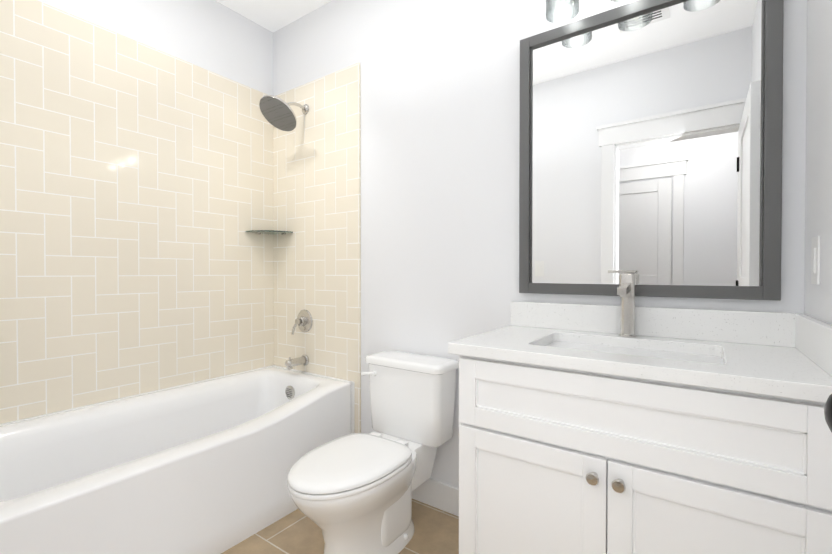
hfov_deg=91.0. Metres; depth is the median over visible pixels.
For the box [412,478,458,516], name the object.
baseboard
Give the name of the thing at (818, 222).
wall
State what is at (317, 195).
wall tile
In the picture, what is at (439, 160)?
wall
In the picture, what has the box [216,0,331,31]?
ceiling
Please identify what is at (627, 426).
bathroom vanity
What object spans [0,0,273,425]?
wall tile
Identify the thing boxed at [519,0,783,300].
mirror
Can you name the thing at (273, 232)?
corner shelf
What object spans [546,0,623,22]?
sconce
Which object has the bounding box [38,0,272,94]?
wall
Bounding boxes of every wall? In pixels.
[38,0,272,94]
[273,0,806,487]
[804,0,831,324]
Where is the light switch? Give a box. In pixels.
[811,236,819,284]
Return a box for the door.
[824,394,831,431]
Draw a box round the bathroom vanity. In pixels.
[448,270,831,553]
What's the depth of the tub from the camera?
1.72 m
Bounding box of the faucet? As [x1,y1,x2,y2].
[608,270,636,336]
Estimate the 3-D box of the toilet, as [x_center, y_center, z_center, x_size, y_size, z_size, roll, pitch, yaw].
[-0.188,0.756,1.712,0.446,0.746,0.777,0,1,35]
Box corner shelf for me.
[246,230,292,234]
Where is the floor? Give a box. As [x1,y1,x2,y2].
[221,499,458,553]
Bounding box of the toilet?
[287,351,458,553]
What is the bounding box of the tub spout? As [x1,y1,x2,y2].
[285,354,308,369]
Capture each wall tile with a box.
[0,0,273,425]
[273,63,360,433]
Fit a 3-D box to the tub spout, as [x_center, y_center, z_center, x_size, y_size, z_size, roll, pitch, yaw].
[-0.726,0.513,2.479,0.066,0.070,0.144,0,1,35]
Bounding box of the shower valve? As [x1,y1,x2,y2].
[292,310,312,334]
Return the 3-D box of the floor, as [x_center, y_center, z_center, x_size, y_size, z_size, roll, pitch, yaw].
[-0.305,1.193,0.394,3.990,0.100,3.350,0,1,35]
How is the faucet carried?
on the bathroom vanity
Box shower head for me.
[259,95,308,130]
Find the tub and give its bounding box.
[0,366,350,553]
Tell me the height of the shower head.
0.194 m
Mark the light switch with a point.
(815, 263)

